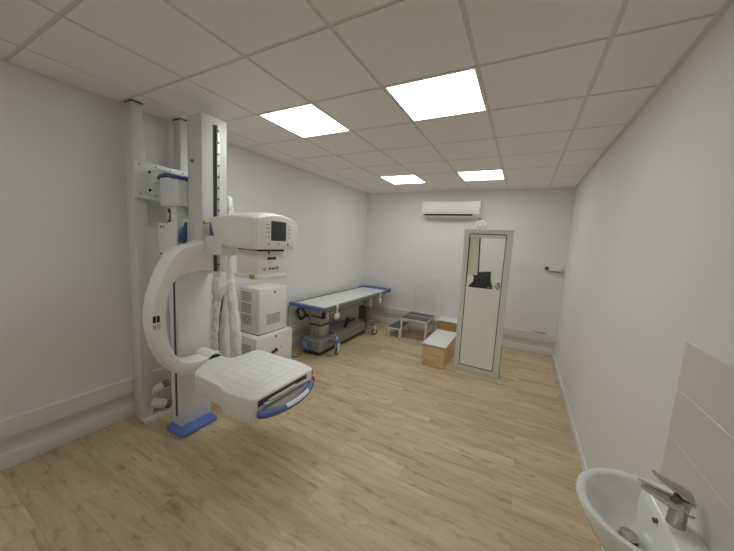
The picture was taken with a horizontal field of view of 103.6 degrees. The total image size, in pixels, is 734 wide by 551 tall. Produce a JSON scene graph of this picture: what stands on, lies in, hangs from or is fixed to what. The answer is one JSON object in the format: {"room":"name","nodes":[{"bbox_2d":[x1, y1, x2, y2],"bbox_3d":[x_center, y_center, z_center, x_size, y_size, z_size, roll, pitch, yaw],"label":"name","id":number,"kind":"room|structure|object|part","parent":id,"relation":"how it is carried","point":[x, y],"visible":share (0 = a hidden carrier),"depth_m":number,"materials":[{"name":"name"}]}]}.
{"room":"radiology room","nodes":[
{"label":"radiology room","id":0,"kind":"room"},
{"bbox_2d":[0,60,367,454],"bbox_3d":[-1.833,-0.171,3.248,0.100,2.888,7.516,7,8,28],"label":"wall","id":1,"kind":"structure","parent":0,"point":[66,318],"depth_m":2.32,"materials":[{"name":"white paint"}]},
{"bbox_2d":[0,315,358,471],"bbox_3d":[-1.860,1.209,3.385,0.018,0.115,7.316,7,8,28],"label":"baseboard","id":2,"kind":"structure","parent":1,"relation":"attached to","point":[17,456],"depth_m":2.34,"materials":[{"name":"white plastic"}]},
{"bbox_2d":[0,302,363,439],"bbox_3d":[-1.832,0.958,3.347,0.049,0.135,7.316,7,8,28],"label":"trim","id":3,"kind":"structure","parent":1,"relation":"attached to","point":[21,422],"depth_m":2.35,"materials":[{"name":"white plastic"}]},
{"bbox_2d":[0,322,601,550],"bbox_3d":[-0.240,1.512,2.535,3.920,0.100,7.516,7,8,28],"label":"floor","id":4,"kind":"structure","parent":0,"point":[387,449],"depth_m":2.17,"materials":[{"name":"brown wood"}]},
{"bbox_2d":[123,99,187,423],"bbox_3d":[-1.835,-0.049,2.665,0.318,2.782,0.477,7,8,28],"label":"frame","id":5,"kind":"object","parent":4,"relation":"on","point":[142,183],"visible":0.56,"depth_m":2.50,"materials":[{"name":"white metal"}]},
{"bbox_3d":[-2.005,-0.056,2.542,0.120,2.746,0.081,7,8,28],"label":"post","id":6,"kind":"part","parent":5,"relation":"part of","materials":[{"name":"white metal"}]},
{"bbox_2d":[151,379,169,394],"bbox_3d":[-1.978,1.064,2.753,0.080,0.113,0.167,9,9,40],"label":"pipe stub","id":7,"kind":"object","parent":5,"relation":"attached to","point":[158,387],"visible":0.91,"depth_m":2.73,"materials":[{"name":"white"}]},
{"bbox_2d":[150,397,171,407],"bbox_3d":[-1.979,1.219,2.767,0.188,0.152,0.098,-4,10,-45],"label":"pipe stub","id":8,"kind":"object","parent":5,"relation":"on","point":[157,402],"visible":0.93,"depth_m":2.74,"materials":[{"name":"white"}]},
{"bbox_3d":[-1.828,-0.085,2.869,0.120,2.746,0.074,7,8,28],"label":"post","id":9,"kind":"part","parent":5,"relation":"part of","materials":[{"name":"white metal"}]},
{"bbox_2d":[143,112,314,437],"bbox_3d":[-1.099,0.102,2.280,1.421,2.658,0.739,5,7,15],"label":"machine","id":10,"kind":"object","parent":4,"relation":"on","point":[197,239],"visible":1,"depth_m":2.26,"materials":[{"name":"white plastic"}]},
{"bbox_3d":[-1.645,-0.199,2.395,0.262,0.465,0.022,7,8,28],"label":"carriage plate","id":11,"kind":"part","parent":10,"relation":"part of","materials":[{"name":"white metal"}]},
{"bbox_3d":[-1.457,0.246,2.279,0.152,1.138,0.491,7,8,28],"label":"arm","id":12,"kind":"part","parent":10,"relation":"part of","materials":[{"name":"beige plastic"}]},
{"bbox_3d":[-1.397,0.717,2.540,0.195,0.136,0.136,7,8,28],"label":"arm","id":13,"kind":"part","parent":10,"relation":"part of","materials":[{"name":"beige plastic"}]},
{"bbox_3d":[-1.218,-0.614,2.358,0.017,1.165,0.022,7,8,28],"label":"guide rail","id":14,"kind":"part","parent":10,"relation":"part of","materials":[{"name":"silver metal"}]},
{"bbox_2d":[211,271,226,351],"bbox_3d":[-1.438,0.374,2.797,0.171,0.979,0.132,7,8,28],"label":"cable bundle","id":15,"kind":"object","parent":10,"relation":"attached to","point":[219,283],"visible":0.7,"depth_m":2.77,"materials":[{"name":"plastic"}]},
{"bbox_2d":[218,296,223,351],"bbox_3d":[-1.468,0.347,2.911,0.102,0.942,0.014,7,8,28],"label":"cable","id":16,"kind":"object","parent":10,"relation":"hanging from","point":[223,296],"visible":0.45,"depth_m":2.93,"materials":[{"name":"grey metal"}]},
{"bbox_2d":[219,256,230,357],"bbox_3d":[-1.526,0.303,3.097,0.206,1.395,0.314,3,7,-5],"label":"cable bundle","id":17,"kind":"object","parent":10,"relation":"hanging from","point":[224,336],"visible":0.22,"depth_m":3.02,"materials":[{"name":"plastic"}]},
{"bbox_2d":[227,196,241,357],"bbox_3d":[-1.305,0.075,2.803,0.219,1.658,0.117,7,8,28],"label":"cable bundle","id":18,"kind":"object","parent":10,"relation":"attached to","point":[234,318],"visible":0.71,"depth_m":2.79,"materials":[{"name":"plastic"}]},
{"bbox_3d":[-0.631,-0.305,2.042,0.017,0.211,0.393,7,8,28],"label":"control panel","id":19,"kind":"part","parent":10,"relation":"part of","materials":[{"name":"beige plastic"}]},
{"bbox_3d":[-0.554,0.905,2.111,0.114,0.073,0.571,7,8,28],"label":"handle","id":20,"kind":"part","parent":10,"relation":"part of","materials":[{"name":"blue"}]},
{"bbox_3d":[-0.579,0.871,2.134,0.010,0.008,0.540,7,8,28],"label":"tray rail","id":21,"kind":"part","parent":10,"relation":"part of","materials":[{"name":"silver metal"}]},
{"bbox_2d":[263,379,307,404],"bbox_3d":[-0.636,0.830,2.132,0.155,0.017,0.420,7,8,28],"label":"tray","id":22,"kind":"object","parent":10,"relation":"on","point":[296,383],"depth_m":2.07,"materials":[{"name":"grey plastic"}]},
{"bbox_2d":[241,326,291,358],"bbox_3d":[-1.296,0.973,3.625,0.434,0.590,0.581,7,8,28],"label":"base cabinet","id":23,"kind":"object","parent":4,"relation":"on","point":[278,342],"visible":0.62,"depth_m":3.47,"materials":[{"name":"white"}]},
{"bbox_2d":[240,283,286,335],"bbox_3d":[-1.278,0.402,3.592,0.336,0.552,0.444,7,8,28],"label":"base cabinet","id":24,"kind":"object","parent":23,"relation":"on","point":[263,307],"visible":0.98,"depth_m":3.44,"materials":[{"name":"white"}]},
{"bbox_3d":[-1.141,0.414,3.519,0.012,0.536,0.439,7,8,28],"label":"panel","id":25,"kind":"part","parent":24,"relation":"part of","materials":[{"name":"white"}]},
{"bbox_3d":[-1.129,0.978,3.536,0.012,0.553,0.576,7,8,28],"label":"panel","id":26,"kind":"part","parent":23,"relation":"part of","materials":[{"name":"white"}]},
{"bbox_2d":[289,285,390,354],"bbox_3d":[-0.337,0.728,5.234,0.757,0.804,2.378,7,8,28],"label":"table","id":27,"kind":"object","parent":4,"relation":"on","point":[323,337],"depth_m":4.68,"materials":[{"name":"white metal"}]},
{"bbox_3d":[-0.968,0.559,4.235,0.200,0.185,0.054,7,8,28],"label":"cable coil","id":28,"kind":"part","parent":27,"relation":"part of","materials":[{"name":"black rubber"}]},
{"bbox_3d":[-0.616,0.347,5.352,0.047,0.052,2.240,7,8,28],"label":"rail","id":29,"kind":"part","parent":27,"relation":"part of","materials":[{"name":"grey"}]},
{"bbox_3d":[-0.335,0.787,4.889,0.094,0.237,0.185,0,7,-23],"label":"lever","id":30,"kind":"part","parent":27,"relation":"part of","materials":[{"name":"black plastic"}]},
{"bbox_3d":[-0.084,0.411,5.070,0.047,0.052,2.240,7,8,28],"label":"rail","id":31,"kind":"part","parent":27,"relation":"part of","materials":[{"name":"grey metal"}]},
{"bbox_2d":[387,277,441,340],"bbox_3d":[0.913,0.587,5.484,0.800,1.170,0.595,7,8,28],"label":"step stool","id":32,"kind":"object","parent":4,"relation":"on","point":[414,316],"visible":0.94,"depth_m":5.51,"materials":[{"name":"white metal"}]},
{"bbox_3d":[0.635,0.987,5.375,0.028,0.370,0.028,7,8,28],"label":"leg","id":33,"kind":"part","parent":32,"relation":"part of","materials":[{"name":"white metal"}]},
{"bbox_3d":[0.912,0.806,5.361,0.490,0.028,0.295,7,8,28],"label":"step frame","id":34,"kind":"part","parent":32,"relation":"part of","materials":[{"name":"white metal"}]},
{"bbox_3d":[1.040,1.036,5.160,0.028,0.370,0.028,7,8,28],"label":"leg","id":35,"kind":"part","parent":32,"relation":"part of","materials":[{"name":"white metal"}]},
{"bbox_3d":[1.133,0.430,5.656,0.490,0.865,0.023,7,8,28],"label":"hand rail","id":36,"kind":"part","parent":32,"relation":"part of","materials":[{"name":"white"}]},
{"bbox_3d":[1.369,0.606,5.544,0.022,1.170,0.023,7,8,28],"label":"rail post","id":37,"kind":"part","parent":32,"relation":"part of","materials":[{"name":"white metal"}]},
{"bbox_2d":[422,329,455,368],"bbox_3d":[1.162,1.137,4.578,0.349,0.321,0.862,7,8,28],"label":"wooden box","id":38,"kind":"object","parent":4,"relation":"on","point":[439,347],"visible":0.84,"depth_m":4.27,"materials":[{"name":"brown wood"}]},
{"bbox_2d":[437,278,459,331],"bbox_3d":[1.577,0.632,5.381,0.427,1.181,0.340,7,8,28],"label":"wooden box","id":39,"kind":"object","parent":4,"relation":"on","point":[444,323],"visible":0.49,"depth_m":5.32,"materials":[{"name":"brown wood"}]},
{"bbox_3d":[1.717,0.439,5.420,0.051,0.791,0.022,7,8,28],"label":"hand post","id":40,"kind":"part","parent":39,"relation":"part of","materials":[{"name":"white metal"}]},
{"bbox_2d":[453,229,513,377],"bbox_3d":[1.635,0.371,4.082,0.630,2.012,0.240,7,8,28],"label":"screen","id":41,"kind":"object","parent":4,"relation":"on","point":[481,312],"visible":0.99,"depth_m":4.00,"materials":[{"name":"white"}]},
{"bbox_2d":[467,271,491,289],"bbox_3d":[1.608,0.053,4.090,0.336,0.254,0.174,7,8,28],"label":"bag","id":42,"kind":"object","parent":41,"relation":"on","point":[483,280],"visible":0.91,"depth_m":4.02,"materials":[{"name":"black fabric"}]},
{"bbox_3d":[1.565,0.738,4.038,0.450,1.123,0.034,7,8,28],"label":"panel","id":43,"kind":"part","parent":41,"relation":"part of","materials":[{"name":"white"}]},
{"bbox_2d":[492,281,500,289],"bbox_3d":[1.758,0.136,3.921,0.095,0.120,0.029,7,8,28],"label":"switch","id":44,"kind":"object","parent":41,"relation":"attached to","point":[496,284],"depth_m":3.91,"materials":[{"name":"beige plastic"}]},
{"bbox_2d":[0,0,733,193],"bbox_3d":[-0.077,-1.313,2.197,3.720,0.034,7.316,7,8,28],"label":"ceiling","id":45,"kind":"structure","parent":0,"point":[562,81],"depth_m":1.72,"materials":[{"name":"tile"}]},
{"bbox_2d":[257,102,351,137],"bbox_3d":[-0.545,-1.381,2.607,0.594,0.014,0.594,7,8,28],"label":"recessed light","id":46,"kind":"object","parent":45,"relation":"in","point":[306,120],"visible":0.93,"depth_m":2.56,"materials":[{"name":"white plastic"}]},
{"bbox_2d":[380,174,425,183],"bbox_3d":[0.594,-1.567,4.711,0.594,0.014,0.594,7,8,28],"label":"recessed light","id":47,"kind":"object","parent":45,"relation":"in","point":[399,179],"visible":0.93,"depth_m":4.68,"materials":[{"name":"white plastic"}]},
{"bbox_2d":[383,65,487,121],"bbox_3d":[0.509,-1.254,2.047,0.594,0.014,0.594,7,8,28],"label":"recessed light","id":48,"kind":"object","parent":45,"relation":"in","point":[460,91],"visible":1,"depth_m":1.99,"materials":[{"name":"white plastic"}]},
{"bbox_2d":[456,169,504,180],"bbox_3d":[1.648,-1.439,4.152,0.594,0.014,0.594,7,8,28],"label":"recessed light","id":49,"kind":"object","parent":45,"relation":"in","point":[498,174],"visible":0.93,"depth_m":4.12,"materials":[{"name":"white plastic"}]},
{"bbox_2d":[362,188,575,351],"bbox_3d":[1.605,-0.255,5.609,3.720,2.888,0.100,7,8,28],"label":"wall","id":50,"kind":"structure","parent":0,"point":[404,248],"depth_m":5.33,"materials":[{"name":"white paint"}]},
{"bbox_2d":[422,201,481,217],"bbox_3d":[1.561,-1.220,5.363,1.037,0.297,0.221,7,8,28],"label":"air conditioner","id":51,"kind":"object","parent":50,"relation":"attached to","point":[435,209],"visible":1,"depth_m":5.26,"materials":[{"name":"white plastic"}]},
{"bbox_2d":[424,214,471,215],"bbox_3d":[1.489,-1.120,5.336,0.867,0.030,0.055,7,8,28],"label":"vent","id":52,"kind":"object","parent":51,"relation":"attached to","point":[424,214],"depth_m":5.31,"materials":[{"name":"black plastic"}]},
{"bbox_3d":[1.514,-1.257,5.266,1.033,0.175,0.012,7,8,28],"label":"panel","id":53,"kind":"part","parent":51,"relation":"part of","materials":[{"name":"white plastic"}]},
{"bbox_2d":[363,303,555,343],"bbox_3d":[1.525,0.877,5.667,3.674,0.140,0.049,7,8,28],"label":"trim","id":54,"kind":"structure","parent":50,"relation":"attached to","point":[519,333],"depth_m":5.09,"materials":[{"name":"white plastic"}]},
{"bbox_2d":[369,315,552,356],"bbox_3d":[1.499,1.119,5.719,3.688,0.125,0.020,7,8,28],"label":"baseboard","id":55,"kind":"structure","parent":50,"relation":"attached to","point":[506,344],"depth_m":5.16,"materials":[{"name":"white plastic"}]},
{"bbox_2d":[476,218,486,228],"bbox_3d":[2.053,-0.925,5.197,0.184,0.219,0.091,7,8,28],"label":"fire alarm","id":56,"kind":"object","parent":50,"relation":"attached to","point":[481,224],"depth_m":5.17,"materials":[{"name":"white plastic"}]},
{"bbox_2d":[545,266,561,272],"bbox_3d":[3.055,-0.103,4.742,0.236,0.093,0.066,7,8,28],"label":"wall fitting","id":57,"kind":"object","parent":50,"relation":"attached to","point":[550,268],"visible":1,"depth_m":4.71,"materials":[{"name":"white plastic"}]},
{"bbox_2d":[553,3,733,482],"bbox_3d":[1.522,0.235,1.468,0.100,2.888,7.516,7,8,28],"label":"wall","id":58,"kind":"structure","parent":0,"point":[649,267],"depth_m":1.55,"materials":[{"name":"white paint"}]},
{"bbox_2d":[552,352,586,471],"bbox_3d":[1.392,1.618,1.660,0.014,0.085,7.316,7,8,28],"label":"baseboard","id":59,"kind":"structure","parent":58,"relation":"attached to","point":[572,425],"depth_m":2.93,"materials":[{"name":"white plastic"}]},
{"bbox_2d":[575,468,709,550],"bbox_3d":[0.944,1.245,1.097,0.337,0.805,0.436,7,8,28],"label":"basin","id":60,"kind":"object","parent":58,"relation":"attached to","point":[622,516],"visible":0.97,"depth_m":1.09,"materials":[{"name":"white ceramic"}]},
{"bbox_2d":[638,470,695,530],"bbox_3d":[1.041,0.775,1.001,0.150,0.164,0.058,7,8,28],"label":"tap","id":61,"kind":"object","parent":60,"relation":"on","point":[680,503],"visible":1,"depth_m":0.98,"materials":[{"name":"silver metal"}]},
{"bbox_3d":[1.031,0.772,1.010,0.123,0.069,0.044,7,8,28],"label":"spout","id":62,"kind":"part","parent":61,"relation":"part of","materials":[{"name":"silver metal"}]},
{"bbox_3d":[1.054,0.733,0.995,0.109,0.078,0.046,7,8,28],"label":"lever","id":63,"kind":"part","parent":61,"relation":"part of","materials":[{"name":"silver metal"}]},
{"bbox_2d":[659,341,733,550],"bbox_3d":[0.823,0.833,0.403,0.008,0.999,1.892,7,8,28],"label":"tile backsplash","id":64,"kind":"structure","parent":58,"relation":"attached to","point":[699,449],"depth_m":0.98,"materials":[{"name":"white tile"}]}
]}

